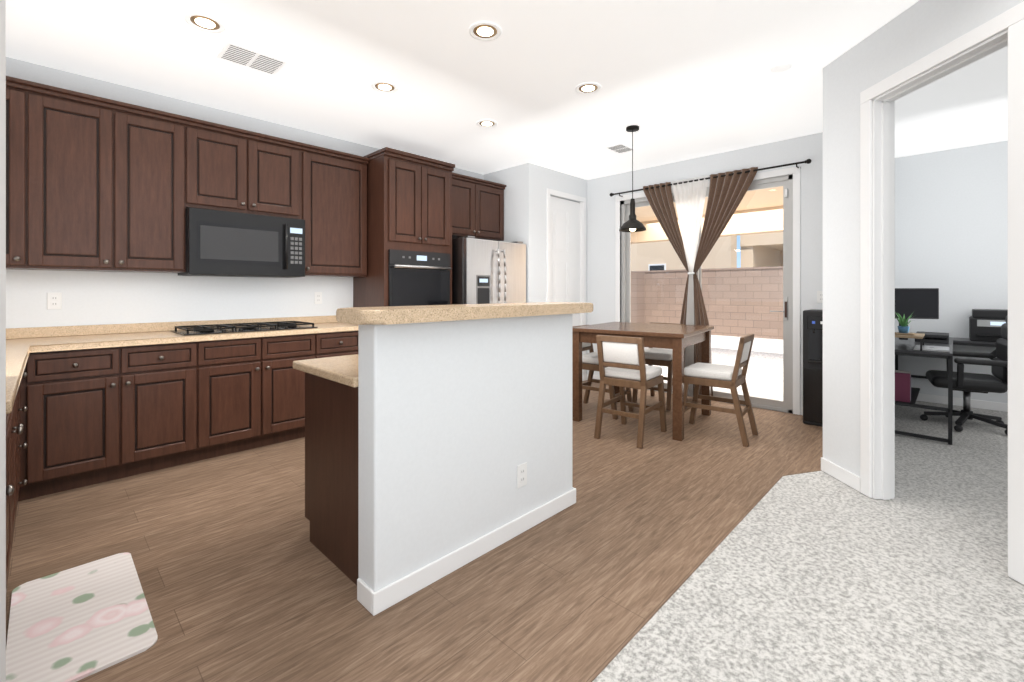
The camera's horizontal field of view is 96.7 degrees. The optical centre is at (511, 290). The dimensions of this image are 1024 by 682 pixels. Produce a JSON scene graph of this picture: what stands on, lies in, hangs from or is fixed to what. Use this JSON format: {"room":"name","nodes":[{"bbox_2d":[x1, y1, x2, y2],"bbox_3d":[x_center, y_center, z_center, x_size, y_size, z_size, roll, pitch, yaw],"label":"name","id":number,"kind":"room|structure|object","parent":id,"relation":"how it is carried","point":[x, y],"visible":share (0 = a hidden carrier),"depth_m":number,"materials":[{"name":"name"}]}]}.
{"room":"kitchen","nodes":[
{"label":"kitchen","id":0,"kind":"room"},
{"bbox_2d":[0,0,5,681],"bbox_3d":[-2.284,-0.150,1.582,3.400,2.760,0.764,0,0,44],"label":"wall","id":1,"kind":"structure","parent":0,"point":[2,340],"depth_m":1.21,"materials":[{"name":"paint"}]},
{"bbox_2d":[6,57,483,327],"bbox_3d":[-1.654,-0.150,4.754,0.120,2.760,6.190,0,0,44],"label":"wall","id":2,"kind":"structure","parent":0,"point":[95,298],"depth_m":3.55,"materials":[{"name":"paint"}]},
{"bbox_2d":[6,80,45,269],"bbox_3d":[-3.229,-0.703,2.803,0.336,1.125,0.478,0,0,44],"label":"upper cabinet","id":3,"kind":"object","parent":2,"relation":"attached to","point":[25,103],"depth_m":2.81,"materials":[{"name":"brown wood"}]},
{"bbox_2d":[47,293,61,309],"bbox_3d":[-3.145,0.070,3.128,0.008,0.116,0.072,0,0,44],"label":"outlet","id":4,"kind":"object","parent":2,"relation":"attached to","point":[54,300],"visible":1,"depth_m":3.13,"materials":[{"name":"white plastic"}]},
{"bbox_2d":[46,88,201,272],"bbox_3d":[-2.830,-0.703,3.212,0.336,1.125,0.957,0,0,44],"label":"upper cabinet","id":5,"kind":"object","parent":2,"relation":"attached to","point":[97,183],"depth_m":3.11,"materials":[{"name":"brown wood"}]},
{"bbox_2d":[6,315,337,338],"bbox_3d":[-2.653,0.280,3.623,0.019,0.069,2.926,0,0,44],"label":"backsplash","id":6,"kind":"structure","parent":2,"relation":"attached to","point":[107,329],"depth_m":3.37,"materials":[{"name":"beige stone"}]},
{"bbox_2d":[202,124,305,219],"bbox_3d":[-2.251,-0.948,3.808,0.336,0.635,0.847,0,0,44],"label":"upper cabinet","id":7,"kind":"object","parent":2,"relation":"attached to","point":[243,172],"depth_m":3.70,"materials":[{"name":"brown wood"}]},
{"bbox_2d":[178,207,304,277],"bbox_3d":[-2.212,-0.367,3.768,0.447,0.496,0.835,0,0,44],"label":"microwave","id":8,"kind":"object","parent":7,"relation":"attached to","point":[219,243],"visible":1,"depth_m":3.59,"materials":[{"name":"black metal"}]},
{"bbox_2d":[315,292,321,303],"bbox_3d":[-1.883,0.070,4.426,0.008,0.116,0.072,0,0,44],"label":"outlet","id":9,"kind":"object","parent":2,"relation":"attached to","point":[318,297],"visible":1,"depth_m":4.42,"materials":[{"name":"white plastic"}]},
{"bbox_2d":[305,144,368,276],"bbox_3d":[-1.739,-0.703,4.334,0.336,1.125,0.621,0,0,44],"label":"upper cabinet","id":10,"kind":"object","parent":2,"relation":"attached to","point":[336,182],"depth_m":4.21,"materials":[{"name":"brown wood"}]},
{"bbox_2d":[6,380,822,681],"bbox_3d":[-2.013,1.260,1.581,3.790,0.060,11.000,0,0,44],"label":"floor","id":11,"kind":"structure","parent":0,"point":[242,577],"depth_m":2.07,"materials":[{"name":"brown wood"}]},
{"bbox_2d":[6,415,13,591],"bbox_3d":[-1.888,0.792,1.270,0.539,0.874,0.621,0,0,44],"label":"base cabinet","id":12,"kind":"object","parent":11,"relation":"on","point":[9,418],"depth_m":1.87,"materials":[{"name":"brown wood"}]},
{"bbox_2d":[14,415,17,527],"bbox_3d":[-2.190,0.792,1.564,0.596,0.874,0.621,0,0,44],"label":"base cabinet","id":13,"kind":"object","parent":11,"relation":"on","point":[15,416],"depth_m":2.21,"materials":[{"name":"brown wood"}]},
{"bbox_2d":[18,415,21,500],"bbox_3d":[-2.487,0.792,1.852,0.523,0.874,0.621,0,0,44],"label":"base cabinet","id":14,"kind":"object","parent":11,"relation":"on","point":[19,416],"depth_m":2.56,"materials":[{"name":"brown wood"}]},
{"bbox_2d":[6,552,157,681],"bbox_3d":[-1.640,1.224,1.727,0.800,0.011,0.370,0,0,44],"label":"kitchen mat","id":15,"kind":"object","parent":11,"relation":"on","point":[77,623],"visible":1,"depth_m":1.67,"materials":[{"name":"white fabric"}]},
{"bbox_2d":[46,399,137,494],"bbox_3d":[-2.842,0.792,3.004,0.611,0.874,0.483,0,0,44],"label":"base cabinet","id":16,"kind":"object","parent":11,"relation":"on","point":[97,443],"depth_m":2.83,"materials":[{"name":"brown wood"}]},
{"bbox_2d":[6,323,357,414],"bbox_3d":[-1.769,0.335,2.762,2.488,0.041,2.927,0,0,44],"label":"countertop","id":17,"kind":"structure","parent":16,"relation":"on","point":[51,372],"depth_m":3.04,"materials":[{"name":"beige stone"}]},
{"bbox_2d":[171,321,317,335],"bbox_3d":[-2.140,0.293,3.686,0.472,0.040,0.940,0,0,44],"label":"cooktop","id":18,"kind":"object","parent":17,"relation":"in","point":[226,328],"visible":1,"depth_m":3.59,"materials":[{"name":"black metal"}]},
{"bbox_2d":[138,387,213,473],"bbox_3d":[-2.580,0.792,3.274,0.611,0.874,0.561,0,0,44],"label":"base cabinet","id":19,"kind":"object","parent":11,"relation":"on","point":[174,430],"depth_m":3.13,"materials":[{"name":"brown wood"}]},
{"bbox_2d":[214,379,273,456],"bbox_3d":[-2.291,0.792,3.571,0.611,0.874,0.561,0,0,44],"label":"base cabinet","id":20,"kind":"object","parent":11,"relation":"on","point":[244,415],"depth_m":3.43,"materials":[{"name":"brown wood"}]},
{"bbox_2d":[274,375,304,443],"bbox_3d":[-2.002,0.792,3.869,0.611,0.874,0.561,0,0,44],"label":"base cabinet","id":21,"kind":"object","parent":11,"relation":"on","point":[289,394],"depth_m":3.67,"materials":[{"name":"brown wood"}]},
{"bbox_2d":[353,147,454,306],"bbox_3d":[-1.108,-0.052,4.728,0.693,2.565,0.821,0,0,44],"label":"tall cabinet","id":22,"kind":"object","parent":11,"relation":"on","point":[409,229],"visible":0.42,"depth_m":4.45,"materials":[{"name":"brown wood"}]},
{"bbox_2d":[293,314,575,615],"bbox_3d":[-0.367,0.677,2.463,0.817,1.105,1.286,0,0,44],"label":"kitchen island","id":23,"kind":"object","parent":11,"relation":"on","point":[429,429],"depth_m":2.02,"materials":[{"name":"paint"}]},
{"bbox_2d":[336,302,592,325],"bbox_3d":[-0.117,0.098,2.268,0.320,0.055,1.470,0,0,44],"label":"island countertop","id":24,"kind":"structure","parent":23,"relation":"on","point":[387,315],"depth_m":1.92,"materials":[{"name":"beige stone"}]},
{"bbox_2d":[517,462,526,488],"bbox_3d":[0.052,0.940,2.320,0.008,0.116,0.072,0,0,44],"label":"outlet","id":25,"kind":"object","parent":23,"relation":"attached to","point":[521,475],"visible":1,"depth_m":2.31,"materials":[{"name":"white plastic"}]},
{"bbox_2d":[452,236,525,304],"bbox_3d":[-0.399,0.325,5.309,0.846,1.810,0.915,0,0,44],"label":"fridge","id":26,"kind":"object","parent":11,"relation":"on","point":[488,271],"visible":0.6,"depth_m":4.95,"materials":[{"name":"silver metal"}]},
{"bbox_2d":[572,325,633,418],"bbox_3d":[0.899,0.802,4.675,0.570,0.863,0.412,0,0,38],"label":"chair","id":27,"kind":"object","parent":11,"relation":"on","point":[590,362],"visible":0.42,"depth_m":4.57,"materials":[{"name":"brown wood"}]},
{"bbox_2d":[594,335,666,447],"bbox_3d":[1.018,0.802,3.885,0.412,0.863,0.570,0,0,38],"label":"chair","id":28,"kind":"object","parent":11,"relation":"on","point":[628,368],"visible":1,"depth_m":3.75,"materials":[{"name":"brown wood"}]},
{"bbox_2d":[572,322,713,440],"bbox_3d":[1.275,0.790,4.423,1.060,0.880,1.060,0,0,36],"label":"dining table","id":29,"kind":"object","parent":11,"relation":"on","point":[677,339],"visible":0.79,"depth_m":4.16,"materials":[{"name":"brown wood"}]},
{"bbox_2d":[632,322,685,410],"bbox_3d":[1.630,0.802,5.006,0.412,0.863,0.570,0,0,38],"label":"chair","id":30,"kind":"object","parent":11,"relation":"on","point":[658,357],"visible":0.33,"depth_m":4.80,"materials":[{"name":"brown wood"}]},
{"bbox_2d":[684,334,757,446],"bbox_3d":[1.760,0.802,3.912,0.570,0.863,0.412,0,0,38],"label":"chair","id":31,"kind":"object","parent":11,"relation":"on","point":[730,377],"visible":0.9,"depth_m":3.80,"materials":[{"name":"brown wood"}]},
{"bbox_2d":[803,309,822,426],"bbox_3d":[2.899,0.705,4.207,0.310,1.050,0.345,0,0,44],"label":"water dispenser","id":32,"kind":"object","parent":11,"relation":"on","point":[812,366],"visible":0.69,"depth_m":4.15,"materials":[{"name":"black plastic"}]},
{"bbox_2d":[484,165,519,241],"bbox_3d":[-0.088,-0.150,5.790,0.680,2.760,0.120,0,0,44],"label":"wall","id":33,"kind":"structure","parent":0,"point":[510,177],"depth_m":5.64,"materials":[{"name":"paint"}]},
{"bbox_2d":[452,172,505,240],"bbox_3d":[-0.563,-0.975,5.469,0.441,0.690,0.989,0,0,44],"label":"upper cabinet","id":34,"kind":"object","parent":33,"relation":"attached to","point":[477,208],"visible":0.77,"depth_m":5.36,"materials":[{"name":"brown wood"}]},
{"bbox_2d":[6,0,1007,179],"bbox_3d":[1.128,-1.580,-0.274,11.120,0.100,12.720,0,0,44],"label":"ceiling","id":35,"kind":"structure","parent":0,"point":[679,80],"depth_m":3.16,"materials":[{"name":"paint"}]},
{"bbox_2d":[184,12,224,32],"bbox_3d":[-1.748,-1.524,2.592,0.194,0.009,0.194,0,0,44],"label":"recessed light","id":36,"kind":"object","parent":35,"relation":"in","point":[204,22],"visible":1,"depth_m":2.58,"materials":[{"name":"white"}]},
{"bbox_2d":[216,41,287,75],"bbox_3d":[-1.711,-1.525,3.003,0.260,0.008,0.360,0,0,44],"label":"ceiling vent","id":37,"kind":"object","parent":35,"relation":"in","point":[245,56],"visible":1,"depth_m":2.98,"materials":[{"name":"white metal"}]},
{"bbox_2d":[371,81,397,92],"bbox_3d":[-0.953,-1.524,3.409,0.194,0.009,0.194,0,0,44],"label":"recessed light","id":38,"kind":"object","parent":35,"relation":"in","point":[384,87],"visible":1,"depth_m":3.40,"materials":[{"name":"white"}]},
{"bbox_2d":[469,21,501,40],"bbox_3d":[-0.158,-1.524,2.678,0.194,0.009,0.194,0,0,44],"label":"recessed light","id":39,"kind":"object","parent":35,"relation":"in","point":[485,31],"visible":1,"depth_m":2.67,"materials":[{"name":"white"}]},
{"bbox_2d":[477,119,497,127],"bbox_3d":[-0.228,-1.524,4.155,0.194,0.009,0.194,0,0,44],"label":"recessed light","id":40,"kind":"object","parent":35,"relation":"in","point":[486,123],"visible":0.98,"depth_m":4.15,"materials":[{"name":"white"}]},
{"bbox_2d":[575,82,600,93],"bbox_3d":[0.574,-1.524,3.431,0.194,0.009,0.194,0,0,44],"label":"recessed light","id":41,"kind":"object","parent":35,"relation":"in","point":[588,88],"visible":0.96,"depth_m":3.43,"materials":[{"name":"white"}]},
{"bbox_2d":[605,143,635,153],"bbox_3d":[1.162,-1.525,4.882,0.200,0.008,0.300,0,0,44],"label":"ceiling vent","id":42,"kind":"object","parent":35,"relation":"in","point":[619,148],"visible":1,"depth_m":4.87,"materials":[{"name":"white metal"}]},
{"bbox_2d":[619,125,645,231],"bbox_3d":[1.129,-1.042,4.259,0.248,0.974,0.248,0,0,44],"label":"pendant lamp","id":43,"kind":"object","parent":35,"relation":"hanging from","point":[632,224],"visible":1,"depth_m":4.24,"materials":[{"name":"black metal"}]},
{"bbox_2d":[770,59,792,71],"bbox_3d":[1.817,-1.512,3.073,0.132,0.033,0.132,0,0,44],"label":"smoke detector","id":44,"kind":"object","parent":35,"relation":"attached to","point":[781,65],"visible":1,"depth_m":3.04,"materials":[{"name":"white plastic"}]},
{"bbox_2d":[520,163,586,373],"bbox_3d":[0.575,-0.150,5.899,0.120,2.760,1.200,0,0,44],"label":"wall","id":45,"kind":"structure","parent":0,"point":[527,185],"depth_m":5.54,"materials":[{"name":"paint"}]},
{"bbox_2d":[546,188,585,380],"bbox_3d":[0.687,-0.022,5.986,0.159,2.505,0.830,0,0,44],"label":"door","id":46,"kind":"structure","parent":45,"relation":"attached to","point":[565,250],"depth_m":6.00,"materials":[{"name":"white wood"}]},
{"bbox_2d":[587,132,822,414],"bbox_3d":[1.907,-0.150,5.525,3.910,2.760,0.120,0,0,44],"label":"wall","id":47,"kind":"structure","parent":0,"point":[601,201],"depth_m":5.06,"materials":[{"name":"paint"}]},
{"bbox_2d":[615,166,799,414],"bbox_3d":[2.145,-0.003,5.275,2.090,2.465,0.126,0,0,44],"label":"sliding door","id":48,"kind":"structure","parent":47,"relation":"attached to","point":[786,403],"depth_m":4.65,"materials":[{"name":"clear glass"}]},
{"bbox_2d":[610,159,810,395],"bbox_3d":[2.090,-0.043,5.169,2.238,2.485,0.132,0,0,44],"label":"curtain","id":49,"kind":"object","parent":47,"relation":"attached to","point":[727,191],"visible":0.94,"depth_m":5.16,"materials":[{"name":"brown fabric"}]},
{"bbox_2d":[817,291,822,302],"bbox_3d":[2.983,0.060,4.387,0.072,0.116,0.008,0,0,44],"label":"switch plate","id":50,"kind":"object","parent":47,"relation":"attached to","point":[819,296],"visible":0.71,"depth_m":4.39,"materials":[{"name":"white plastic"}]},
{"bbox_2d":[592,389,1023,681],"bbox_3d":[1.128,1.292,-0.274,11.120,0.116,12.720,0,0,44],"label":"floor","id":51,"kind":"structure","parent":0,"point":[819,576],"depth_m":1.89,"materials":[{"name":"white carpet"}]},
{"bbox_2d":[895,337,995,444],"bbox_3d":[4.374,0.865,4.018,1.650,0.730,1.760,0,0,44],"label":"office desk","id":52,"kind":"object","parent":51,"relation":"on","point":[904,347],"visible":0.46,"depth_m":3.83,"materials":[{"name":"grey metal"}]},
{"bbox_2d":[895,370,910,402],"bbox_3d":[3.347,0.819,3.958,0.180,0.250,0.141,0,0,44],"label":"books","id":53,"kind":"object","parent":52,"relation":"on","point":[902,386],"visible":0.67,"depth_m":3.88,"materials":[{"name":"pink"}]},
{"bbox_2d":[895,333,924,350],"bbox_3d":[3.445,0.441,4.015,0.280,0.117,0.380,0,0,44],"label":"monitor stand","id":54,"kind":"object","parent":52,"relation":"on","point":[918,336],"visible":0.44,"depth_m":3.88,"materials":[{"name":"brown wood"}]},
{"bbox_2d":[895,312,914,334],"bbox_3d":[3.437,0.277,3.979,0.210,0.207,0.255,0,0,44],"label":"plant pot","id":55,"kind":"object","parent":54,"relation":"on","point":[903,328],"visible":0.88,"depth_m":3.97,"materials":[{"name":"blue ceramic"}]},
{"bbox_2d":[895,288,938,339],"bbox_3d":[3.764,0.223,4.358,0.470,0.495,0.270,0,0,44],"label":"monitor","id":56,"kind":"object","parent":52,"relation":"on","point":[920,303],"visible":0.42,"depth_m":4.30,"materials":[{"name":"black plastic"}]},
{"bbox_2d":[913,345,949,351],"bbox_3d":[3.571,0.490,3.878,0.226,0.018,0.320,0,0,44],"label":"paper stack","id":57,"kind":"object","parent":52,"relation":"on","point":[934,348],"visible":1,"depth_m":3.80,"materials":[{"name":"white paper"}]},
{"bbox_2d":[915,331,948,343],"bbox_3d":[4.166,0.461,4.513,0.240,0.077,0.380,0,0,44],"label":"desk tray","id":58,"kind":"object","parent":52,"relation":"on","point":[934,337],"visible":0.73,"depth_m":4.39,"materials":[{"name":"black"}]},
{"bbox_2d":[969,309,1007,341],"bbox_3d":[4.824,0.344,4.494,0.430,0.309,0.410,0,0,44],"label":"printer","id":59,"kind":"object","parent":52,"relation":"on","point":[985,325],"visible":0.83,"depth_m":4.46,"materials":[{"name":"black plastic"}]},
{"bbox_2d":[920,315,1007,434],"bbox_3d":[4.169,0.720,4.114,0.716,1.020,0.702,0,0,44],"label":"office chair","id":60,"kind":"object","parent":51,"relation":"on","point":[967,384],"visible":0.58,"depth_m":4.02,"materials":[{"name":"black plastic"}]},
{"bbox_2d":[823,0,1023,476],"bbox_3d":[2.240,-0.150,-0.122,0.120,2.760,6.500,0,0,-1],"label":"wall","id":61,"kind":"structure","parent":0,"point":[916,31],"depth_m":2.88,"materials":[{"name":"paint"}]},
{"bbox_2d":[860,1,1023,584],"bbox_3d":[2.205,0.010,2.333,0.152,2.440,0.890,0,0,-1],"label":"door frame","id":62,"kind":"structure","parent":61,"relation":"attached to","point":[877,285],"depth_m":2.68,"materials":[{"name":"white"}]},
{"bbox_2d":[895,140,1007,402],"bbox_3d":[6.965,-0.150,2.838,7.090,2.760,0.120,0,0,44],"label":"wall","id":63,"kind":"structure","parent":0,"point":[951,224],"depth_m":4.90,"materials":[{"name":"paint"}]},
{"label":"outside","id":64,"kind":"structure","parent":0,"visible":0},
{"bbox_2d":[644,335,782,397],"bbox_3d":[10.962,1.395,17.642,50.000,0.170,29.880,0,0,44],"label":"ground","id":65,"kind":"structure","parent":64,"point":[765,365],"depth_m":8.44,"materials":[{"name":"white concrete"}]},
{"bbox_2d":[631,236,736,270],"bbox_3d":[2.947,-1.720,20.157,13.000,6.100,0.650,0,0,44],"label":"house","id":66,"kind":"structure","parent":65,"relation":"on","point":[670,261],"depth_m":16.91,"materials":[{"name":"paint"}]},
{"bbox_2d":[631,186,782,243],"bbox_3d":[2.394,-0.225,8.049,7.090,3.110,4.180,0,0,44],"label":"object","id":67,"kind":"structure","parent":65,"relation":"on","point":[763,200],"depth_m":8.49,"materials":[{"name":"paint"}]},
{"bbox_2d":[631,266,782,339],"bbox_3d":[5.106,0.335,11.620,50.000,1.990,4.320,0,0,44],"label":"wall block","id":68,"kind":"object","parent":65,"relation":"on","point":[719,303],"depth_m":13.27,"materials":[{"name":"beige brick"}]},
{"bbox_2d":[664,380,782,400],"bbox_3d":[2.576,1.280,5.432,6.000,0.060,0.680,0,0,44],"label":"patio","id":69,"kind":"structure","parent":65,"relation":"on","point":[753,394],"depth_m":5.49,"materials":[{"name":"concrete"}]},
{"bbox_2d":[740,232,782,267],"bbox_3d":[17.017,-1.720,10.241,21.000,6.100,4.050,0,0,44],"label":"house","id":70,"kind":"structure","parent":65,"relation":"on","point":[760,246],"depth_m":16.06,"materials":[{"name":"beige paint"}]},
{"bbox_3d":[1.129,-0.150,-0.345,11.220,2.760,12.820,0,0,44],"label":"wall","id":71,"kind":"structure","parent":0,"visible":0},
{"bbox_2d":[586,374,599,379],"bbox_3d":[1.189,1.188,6.128,0.440,0.085,0.015,0,0,44],"label":"baseboard","id":72,"kind":"structure","parent":71,"relation":"attached to","point":[594,376],"depth_m":6.18,"materials":[{"name":"white"}]},
{"bbox_2d":[916,393,1007,411],"bbox_3d":[6.202,1.188,3.487,5.090,0.085,0.013,0,0,44],"label":"baseboard","id":73,"kind":"structure","parent":71,"relation":"attached to","point":[997,406],"depth_m":4.85,"materials":[{"name":"white"}]}
]}

